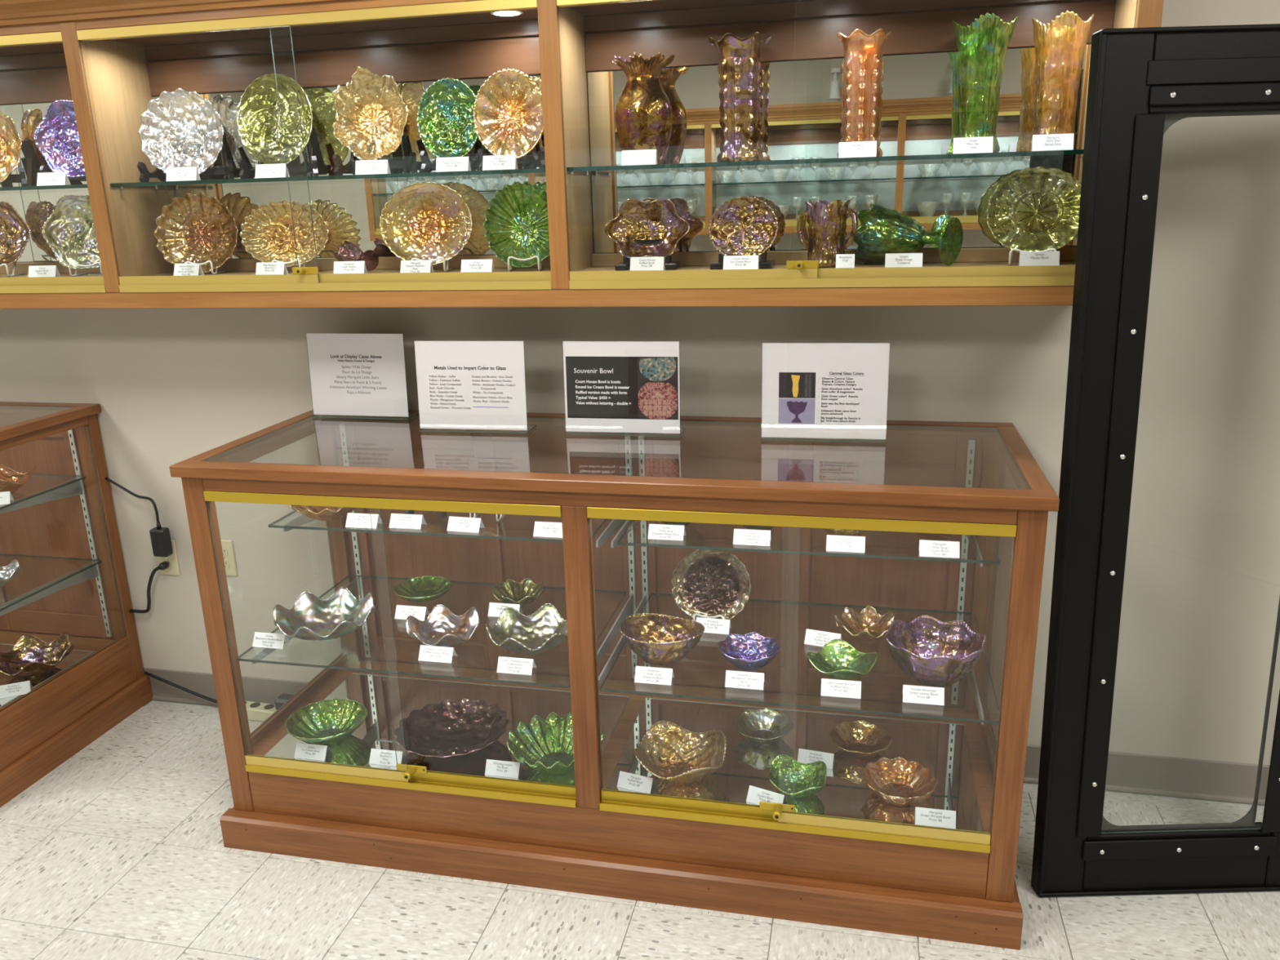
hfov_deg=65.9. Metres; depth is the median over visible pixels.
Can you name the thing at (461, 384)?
sign holder
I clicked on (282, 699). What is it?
plug adapter
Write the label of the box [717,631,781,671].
bowl
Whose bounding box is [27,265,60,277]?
price card
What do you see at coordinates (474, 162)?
plate stand
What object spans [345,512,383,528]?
price card
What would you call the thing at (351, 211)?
mirror
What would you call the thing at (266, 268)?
price card
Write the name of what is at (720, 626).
price card
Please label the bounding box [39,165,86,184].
plate stand
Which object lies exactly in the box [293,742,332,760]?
price card
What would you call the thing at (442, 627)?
bowl
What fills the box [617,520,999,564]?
glass shelf
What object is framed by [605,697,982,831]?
mirror
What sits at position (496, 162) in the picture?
price card
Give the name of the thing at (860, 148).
price card
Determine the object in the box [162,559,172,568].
receptacle
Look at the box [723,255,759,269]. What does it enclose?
price card
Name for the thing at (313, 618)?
bowl
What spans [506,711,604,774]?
bowl
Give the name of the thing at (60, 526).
display case
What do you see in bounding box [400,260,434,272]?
price card
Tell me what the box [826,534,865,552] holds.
price card
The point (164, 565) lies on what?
power cable
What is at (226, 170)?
plate stand
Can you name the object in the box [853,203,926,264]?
cup
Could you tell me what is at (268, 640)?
price card
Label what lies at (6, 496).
price card
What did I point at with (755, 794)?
price card
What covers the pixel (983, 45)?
vase
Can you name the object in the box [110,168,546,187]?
glass shelf
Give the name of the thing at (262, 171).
price card
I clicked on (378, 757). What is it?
price card
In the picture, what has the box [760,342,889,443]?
sign holder
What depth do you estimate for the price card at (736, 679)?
2.15 m
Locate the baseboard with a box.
[143,667,1269,804]
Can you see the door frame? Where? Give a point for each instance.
(1142, 82)
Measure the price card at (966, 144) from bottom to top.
0.032 m
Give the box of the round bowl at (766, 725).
[733,707,794,743]
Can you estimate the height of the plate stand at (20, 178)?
0.131 m
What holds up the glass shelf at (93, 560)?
attached to the display case at (60, 526)
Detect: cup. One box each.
[334,240,364,261]
[796,200,857,267]
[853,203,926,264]
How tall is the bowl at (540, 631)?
0.072 m
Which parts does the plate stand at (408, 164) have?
leg, leg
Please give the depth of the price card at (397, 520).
2.41 m
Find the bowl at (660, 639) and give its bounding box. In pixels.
[618,612,704,666]
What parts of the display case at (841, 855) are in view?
post, rail, glass, panel, sliding door, post, sliding door, rail, rail, rail, rail, rail, glass, panel, sliding door, rail, rail, rail, rail, sliding door, post, panel, glass, rail, post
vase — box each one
[610,52,675,164]
[708,31,772,162]
[836,28,892,158]
[951,12,1017,152]
[1029,10,1093,151]
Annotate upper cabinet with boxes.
[0,0,1164,309]
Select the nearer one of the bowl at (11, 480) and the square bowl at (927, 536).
the square bowl at (927, 536)
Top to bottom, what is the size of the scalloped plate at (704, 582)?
0.182 m
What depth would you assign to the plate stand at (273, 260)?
2.50 m
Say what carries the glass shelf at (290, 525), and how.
attached to the display case at (841, 855)
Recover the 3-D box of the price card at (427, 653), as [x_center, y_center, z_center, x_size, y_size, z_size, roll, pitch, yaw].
[-0.475,0.404,2.319,0.083,0.031,0.038,2,16,12]
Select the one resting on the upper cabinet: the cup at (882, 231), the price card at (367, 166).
the price card at (367, 166)
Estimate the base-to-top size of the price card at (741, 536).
0.031 m
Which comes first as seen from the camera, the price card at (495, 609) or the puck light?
the puck light
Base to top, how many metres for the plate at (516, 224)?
0.202 m
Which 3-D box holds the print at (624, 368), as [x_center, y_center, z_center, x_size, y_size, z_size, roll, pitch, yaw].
[-0.043,-0.218,2.338,0.270,0.148,0.003,2,14,12]
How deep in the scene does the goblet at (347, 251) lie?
2.48 m
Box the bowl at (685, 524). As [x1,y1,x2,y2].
[662,521,691,526]
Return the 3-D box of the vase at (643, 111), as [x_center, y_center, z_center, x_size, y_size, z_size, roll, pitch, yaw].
[0.009,-0.839,2.253,0.138,0.234,0.138,10,20,35]
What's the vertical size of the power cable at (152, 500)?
0.126 m
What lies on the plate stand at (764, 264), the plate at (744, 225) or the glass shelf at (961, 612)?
the plate at (744, 225)
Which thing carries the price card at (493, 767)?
on the display case at (841, 855)
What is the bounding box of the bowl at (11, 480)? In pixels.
[0,464,35,493]
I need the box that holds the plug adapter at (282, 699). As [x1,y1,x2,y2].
[274,693,293,710]
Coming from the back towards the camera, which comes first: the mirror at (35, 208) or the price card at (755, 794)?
the mirror at (35, 208)
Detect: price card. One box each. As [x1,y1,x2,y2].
[0,491,13,504]
[0,680,32,698]
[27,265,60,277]
[36,172,70,186]
[166,167,200,181]
[173,263,204,275]
[252,631,290,648]
[254,163,289,177]
[255,262,288,275]
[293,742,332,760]
[333,261,367,273]
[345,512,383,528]
[355,160,390,174]
[368,748,406,766]
[389,513,426,528]
[394,604,429,621]
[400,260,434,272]
[417,644,457,662]
[435,156,471,172]
[447,515,484,533]
[460,259,494,272]
[482,155,517,170]
[484,759,523,778]
[488,602,522,617]
[496,656,536,675]
[533,521,562,537]
[617,770,656,793]
[621,149,657,165]
[630,257,665,270]
[634,666,674,684]
[648,524,685,540]
[696,617,731,634]
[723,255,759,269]
[724,670,764,689]
[733,528,771,546]
[746,785,787,804]
[797,748,835,769]
[804,628,841,646]
[820,678,861,698]
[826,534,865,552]
[835,253,854,267]
[838,141,876,157]
[884,253,922,267]
[902,684,944,705]
[914,806,955,828]
[918,539,959,558]
[952,136,993,154]
[1017,251,1059,266]
[1031,133,1074,151]
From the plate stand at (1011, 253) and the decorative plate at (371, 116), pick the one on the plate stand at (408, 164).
the decorative plate at (371, 116)
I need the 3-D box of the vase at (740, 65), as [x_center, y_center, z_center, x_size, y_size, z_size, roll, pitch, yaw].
[0.223,-0.841,2.196,0.139,0.266,0.136,-9,18,-25]
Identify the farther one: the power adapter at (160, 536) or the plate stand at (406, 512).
the power adapter at (160, 536)
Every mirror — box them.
[0,102,88,262]
[152,75,546,258]
[264,672,629,786]
[587,44,1091,253]
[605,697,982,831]
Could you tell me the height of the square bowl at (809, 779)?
0.055 m
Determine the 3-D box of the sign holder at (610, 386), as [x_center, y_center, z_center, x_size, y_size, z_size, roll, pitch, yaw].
[-0.038,-0.225,2.366,0.280,0.224,0.083,2,16,11]
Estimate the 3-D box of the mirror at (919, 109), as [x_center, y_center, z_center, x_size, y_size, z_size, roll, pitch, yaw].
[0.444,-0.749,2.288,1.151,0.418,0.010,2,16,12]
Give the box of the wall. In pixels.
[0,0,1279,765]
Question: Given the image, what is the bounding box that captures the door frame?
[1031,23,1279,897]
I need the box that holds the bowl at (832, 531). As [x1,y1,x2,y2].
[823,528,866,536]
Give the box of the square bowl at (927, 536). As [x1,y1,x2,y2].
[915,532,957,541]
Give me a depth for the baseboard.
2.55 m
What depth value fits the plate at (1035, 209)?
2.14 m
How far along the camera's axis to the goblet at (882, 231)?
2.21 m
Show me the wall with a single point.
(1201, 593)
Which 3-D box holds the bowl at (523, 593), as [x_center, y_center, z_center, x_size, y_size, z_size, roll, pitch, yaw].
[-0.323,0.305,2.623,0.136,0.045,0.136,10,19,34]
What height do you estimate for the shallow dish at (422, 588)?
0.033 m
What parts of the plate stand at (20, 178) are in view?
leg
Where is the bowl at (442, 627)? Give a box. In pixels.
[405,604,483,646]
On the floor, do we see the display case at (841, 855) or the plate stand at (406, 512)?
the display case at (841, 855)
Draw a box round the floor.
[0,699,1279,959]
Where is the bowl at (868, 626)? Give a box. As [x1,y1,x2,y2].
[834,604,902,643]
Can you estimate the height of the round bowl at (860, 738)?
0.042 m
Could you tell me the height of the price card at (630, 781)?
0.031 m
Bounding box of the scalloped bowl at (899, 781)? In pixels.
[862,756,937,806]
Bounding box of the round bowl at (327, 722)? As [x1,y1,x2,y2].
[284,698,367,746]
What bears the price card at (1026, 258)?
on the upper cabinet
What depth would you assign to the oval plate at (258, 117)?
2.46 m
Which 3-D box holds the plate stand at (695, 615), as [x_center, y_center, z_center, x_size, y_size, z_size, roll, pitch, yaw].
[0.179,0.331,2.482,0.076,0.047,0.099,2,16,12]
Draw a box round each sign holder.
[306,333,419,419]
[413,340,536,433]
[562,340,684,436]
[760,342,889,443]
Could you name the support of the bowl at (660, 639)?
on the display case at (841, 855)
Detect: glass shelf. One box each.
[0,184,88,192]
[0,472,85,509]
[0,553,102,611]
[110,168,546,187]
[236,574,626,688]
[268,510,607,542]
[566,149,1084,173]
[600,592,999,724]
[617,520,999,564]
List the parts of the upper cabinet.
crown, sliding door, header rail, sliding door, rail, sliding door, sliding door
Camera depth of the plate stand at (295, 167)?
2.49 m
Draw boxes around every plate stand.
[0,158,27,186]
[0,261,26,276]
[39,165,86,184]
[68,262,102,276]
[137,145,234,182]
[185,260,225,274]
[237,141,318,178]
[271,259,305,266]
[332,137,417,175]
[404,510,446,518]
[410,257,453,271]
[419,146,480,172]
[469,512,505,521]
[478,146,545,170]
[507,255,544,271]
[614,236,679,271]
[693,613,724,621]
[710,249,774,269]
[1008,248,1056,265]
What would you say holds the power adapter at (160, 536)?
attached to the wall outlet at (173, 569)
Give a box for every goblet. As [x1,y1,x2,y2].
[334,240,378,271]
[853,203,963,265]
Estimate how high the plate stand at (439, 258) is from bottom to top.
0.048 m
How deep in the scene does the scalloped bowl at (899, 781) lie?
2.23 m
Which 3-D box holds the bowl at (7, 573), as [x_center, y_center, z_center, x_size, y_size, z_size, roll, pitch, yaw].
[-1.863,0.281,2.837,0.151,0.057,0.163,-15,20,-38]
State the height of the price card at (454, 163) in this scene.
0.032 m
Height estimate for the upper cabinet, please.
0.744 m
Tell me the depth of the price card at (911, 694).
2.06 m
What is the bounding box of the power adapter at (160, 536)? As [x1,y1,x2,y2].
[149,521,173,556]
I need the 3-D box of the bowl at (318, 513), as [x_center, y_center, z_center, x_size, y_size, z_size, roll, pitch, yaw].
[-0.789,0.070,2.506,0.183,0.049,0.183,2,16,12]
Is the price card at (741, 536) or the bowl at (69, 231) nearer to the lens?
the price card at (741, 536)
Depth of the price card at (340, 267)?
2.42 m
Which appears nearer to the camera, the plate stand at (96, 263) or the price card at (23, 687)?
the plate stand at (96, 263)
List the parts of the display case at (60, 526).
rail, glass, rail, rail, glass, panel, post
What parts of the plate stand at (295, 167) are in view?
leg, leg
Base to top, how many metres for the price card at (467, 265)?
0.032 m
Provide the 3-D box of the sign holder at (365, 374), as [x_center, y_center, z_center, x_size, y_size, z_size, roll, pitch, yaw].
[-0.740,-0.282,2.636,0.280,0.224,0.083,2,16,13]
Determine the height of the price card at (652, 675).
0.031 m
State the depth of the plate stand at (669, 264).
2.30 m
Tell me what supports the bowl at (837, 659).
on the display case at (841, 855)
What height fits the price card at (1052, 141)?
0.032 m
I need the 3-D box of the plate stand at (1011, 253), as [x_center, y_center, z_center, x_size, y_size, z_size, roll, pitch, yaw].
[0.857,-0.495,2.155,0.095,0.048,0.100,5,17,21]
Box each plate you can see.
[34,99,85,177]
[137,88,223,173]
[153,192,238,272]
[236,72,312,164]
[239,200,328,266]
[331,66,408,160]
[379,181,472,265]
[394,697,509,760]
[416,77,478,157]
[472,68,543,158]
[482,180,550,267]
[670,549,751,620]
[707,195,778,255]
[986,165,1081,253]
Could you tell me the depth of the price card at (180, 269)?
2.51 m
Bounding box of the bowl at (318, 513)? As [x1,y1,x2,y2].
[289,504,355,520]
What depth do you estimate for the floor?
2.21 m
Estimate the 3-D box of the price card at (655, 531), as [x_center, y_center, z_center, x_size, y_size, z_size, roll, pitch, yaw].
[0.062,0.118,2.290,0.083,0.031,0.038,2,16,12]
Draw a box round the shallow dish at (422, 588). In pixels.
[393,575,452,602]
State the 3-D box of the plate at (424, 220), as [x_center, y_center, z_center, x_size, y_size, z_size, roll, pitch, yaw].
[-0.525,-0.632,2.436,0.231,0.201,0.071,-1,16,2]
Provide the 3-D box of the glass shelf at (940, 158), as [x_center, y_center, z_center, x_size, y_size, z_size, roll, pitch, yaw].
[0.420,-0.704,2.187,1.155,0.009,0.202,2,16,12]
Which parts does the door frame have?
frame, foot frame, head frame, frame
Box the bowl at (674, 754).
[632,720,726,784]
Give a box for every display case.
[0,401,152,807]
[168,409,1059,950]
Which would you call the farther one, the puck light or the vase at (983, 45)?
the puck light
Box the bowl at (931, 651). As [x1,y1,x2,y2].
[884,614,986,686]
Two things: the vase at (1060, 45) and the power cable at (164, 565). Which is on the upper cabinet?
the vase at (1060, 45)
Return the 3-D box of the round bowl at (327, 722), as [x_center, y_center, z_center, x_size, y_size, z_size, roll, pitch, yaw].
[-0.789,0.628,2.501,0.199,0.059,0.199,11,20,38]
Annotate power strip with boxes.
[244,700,276,721]
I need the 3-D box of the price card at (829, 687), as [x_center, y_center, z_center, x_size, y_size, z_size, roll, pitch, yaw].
[0.429,0.440,2.107,0.083,0.031,0.038,2,16,12]
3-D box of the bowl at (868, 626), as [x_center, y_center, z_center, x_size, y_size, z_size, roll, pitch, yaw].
[0.543,0.353,2.359,0.146,0.053,0.146,10,19,34]
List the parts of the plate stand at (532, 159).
leg, leg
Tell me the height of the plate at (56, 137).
0.195 m
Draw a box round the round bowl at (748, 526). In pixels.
[742,524,774,530]
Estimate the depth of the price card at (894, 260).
2.13 m
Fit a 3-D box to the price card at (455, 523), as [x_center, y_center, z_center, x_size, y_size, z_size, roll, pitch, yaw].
[-0.421,0.104,2.384,0.083,0.031,0.038,3,17,15]
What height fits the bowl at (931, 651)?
0.101 m
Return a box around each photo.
[637,356,677,419]
[777,372,815,423]
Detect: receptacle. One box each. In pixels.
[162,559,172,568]
[222,547,227,556]
[223,560,229,568]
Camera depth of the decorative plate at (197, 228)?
2.59 m
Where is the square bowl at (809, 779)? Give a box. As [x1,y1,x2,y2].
[767,754,826,798]
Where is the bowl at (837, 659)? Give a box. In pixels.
[807,638,878,679]
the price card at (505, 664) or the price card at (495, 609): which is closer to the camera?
the price card at (505, 664)
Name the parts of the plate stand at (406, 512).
leg, leg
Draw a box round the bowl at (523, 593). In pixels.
[492,577,544,606]
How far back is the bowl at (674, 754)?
2.34 m
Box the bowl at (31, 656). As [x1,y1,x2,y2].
[0,631,75,678]
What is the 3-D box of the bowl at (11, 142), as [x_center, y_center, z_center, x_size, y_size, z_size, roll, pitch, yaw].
[-1.746,-0.896,2.640,0.192,0.206,0.084,-3,16,-6]
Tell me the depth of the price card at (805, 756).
2.33 m
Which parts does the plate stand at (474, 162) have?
leg, leg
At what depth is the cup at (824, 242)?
2.20 m
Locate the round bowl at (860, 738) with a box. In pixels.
[828,720,892,757]
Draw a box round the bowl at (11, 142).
[0,111,22,182]
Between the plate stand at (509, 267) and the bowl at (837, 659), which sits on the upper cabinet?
the plate stand at (509, 267)
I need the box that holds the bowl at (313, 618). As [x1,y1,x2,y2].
[273,586,376,640]
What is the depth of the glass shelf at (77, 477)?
2.88 m
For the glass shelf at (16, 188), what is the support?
attached to the upper cabinet
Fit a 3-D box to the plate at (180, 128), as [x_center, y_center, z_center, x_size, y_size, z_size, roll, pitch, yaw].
[-1.161,-0.880,2.507,0.212,0.218,0.077,-2,16,-3]
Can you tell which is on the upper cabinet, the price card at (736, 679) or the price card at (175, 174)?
the price card at (175, 174)
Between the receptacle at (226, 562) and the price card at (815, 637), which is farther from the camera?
the receptacle at (226, 562)
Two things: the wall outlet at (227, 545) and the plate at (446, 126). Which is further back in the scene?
the wall outlet at (227, 545)
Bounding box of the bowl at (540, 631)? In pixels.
[485,603,568,653]
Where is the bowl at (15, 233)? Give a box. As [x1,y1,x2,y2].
[0,201,31,265]
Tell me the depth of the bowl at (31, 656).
2.96 m
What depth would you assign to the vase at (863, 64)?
2.11 m
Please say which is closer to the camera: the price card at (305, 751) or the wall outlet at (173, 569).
the price card at (305, 751)
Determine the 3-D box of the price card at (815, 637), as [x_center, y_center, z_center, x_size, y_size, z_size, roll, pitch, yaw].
[0.435,0.373,2.341,0.083,0.031,0.038,6,17,23]
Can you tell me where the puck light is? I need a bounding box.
[490,10,523,16]
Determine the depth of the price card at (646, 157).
2.19 m
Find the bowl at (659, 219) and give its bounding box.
[604,198,689,258]
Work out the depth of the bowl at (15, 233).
2.73 m
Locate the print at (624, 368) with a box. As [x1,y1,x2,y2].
[565,356,678,419]
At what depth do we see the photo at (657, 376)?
2.32 m
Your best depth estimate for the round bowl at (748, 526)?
2.29 m
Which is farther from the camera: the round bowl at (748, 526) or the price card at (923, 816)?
the round bowl at (748, 526)
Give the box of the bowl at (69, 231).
[41,194,101,269]
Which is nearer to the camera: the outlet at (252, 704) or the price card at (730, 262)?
the price card at (730, 262)
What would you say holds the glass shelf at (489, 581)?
attached to the display case at (841, 855)
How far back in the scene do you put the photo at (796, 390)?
2.24 m
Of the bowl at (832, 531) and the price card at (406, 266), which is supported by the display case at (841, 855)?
the bowl at (832, 531)
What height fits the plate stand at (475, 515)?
0.062 m
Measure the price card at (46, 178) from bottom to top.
0.032 m
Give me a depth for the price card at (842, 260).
2.16 m
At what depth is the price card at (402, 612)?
2.55 m
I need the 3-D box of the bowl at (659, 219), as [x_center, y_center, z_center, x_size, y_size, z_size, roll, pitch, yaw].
[0.018,-0.592,2.324,0.202,0.136,0.065,1,16,8]
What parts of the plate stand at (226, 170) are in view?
leg, leg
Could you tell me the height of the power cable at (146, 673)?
0.091 m
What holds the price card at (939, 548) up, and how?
on the display case at (841, 855)
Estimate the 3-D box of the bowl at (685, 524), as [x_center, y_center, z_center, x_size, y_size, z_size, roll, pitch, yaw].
[0.091,0.084,2.371,0.122,0.049,0.122,-11,19,-30]
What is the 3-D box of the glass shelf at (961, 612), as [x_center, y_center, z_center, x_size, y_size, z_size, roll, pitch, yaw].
[0.379,0.398,2.328,0.834,0.006,0.548,2,16,12]
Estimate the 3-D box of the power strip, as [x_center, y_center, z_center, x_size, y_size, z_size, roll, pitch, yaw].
[-1.100,0.720,3.034,0.385,0.041,0.048,3,17,15]
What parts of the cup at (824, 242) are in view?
handle, handle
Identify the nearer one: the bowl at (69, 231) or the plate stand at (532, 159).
the plate stand at (532, 159)
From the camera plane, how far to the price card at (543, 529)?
2.32 m
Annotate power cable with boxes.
[105,477,159,522]
[128,561,168,613]
[143,671,217,703]
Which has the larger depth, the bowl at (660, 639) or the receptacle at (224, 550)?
the receptacle at (224, 550)
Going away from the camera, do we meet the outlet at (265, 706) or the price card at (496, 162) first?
the price card at (496, 162)
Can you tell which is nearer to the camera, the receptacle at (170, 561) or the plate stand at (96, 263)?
the plate stand at (96, 263)
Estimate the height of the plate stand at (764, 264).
0.070 m
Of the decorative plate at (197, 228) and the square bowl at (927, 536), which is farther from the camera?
the decorative plate at (197, 228)
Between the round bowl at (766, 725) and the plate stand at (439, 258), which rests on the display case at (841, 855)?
the round bowl at (766, 725)
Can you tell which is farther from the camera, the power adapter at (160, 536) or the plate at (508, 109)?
the power adapter at (160, 536)
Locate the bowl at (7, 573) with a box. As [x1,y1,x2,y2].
[0,559,22,587]
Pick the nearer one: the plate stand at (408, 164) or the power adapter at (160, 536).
the plate stand at (408, 164)
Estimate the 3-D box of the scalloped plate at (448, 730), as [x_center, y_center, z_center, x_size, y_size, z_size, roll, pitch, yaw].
[-0.464,0.634,2.455,0.282,0.056,0.278,8,19,31]
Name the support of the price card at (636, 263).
on the upper cabinet
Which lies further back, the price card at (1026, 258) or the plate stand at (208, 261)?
the plate stand at (208, 261)
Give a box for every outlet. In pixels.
[157,540,179,575]
[220,539,237,576]
[249,702,260,707]
[263,704,274,709]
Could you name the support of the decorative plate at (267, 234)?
on the plate stand at (273, 260)
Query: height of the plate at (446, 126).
0.192 m
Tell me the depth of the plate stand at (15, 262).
2.73 m

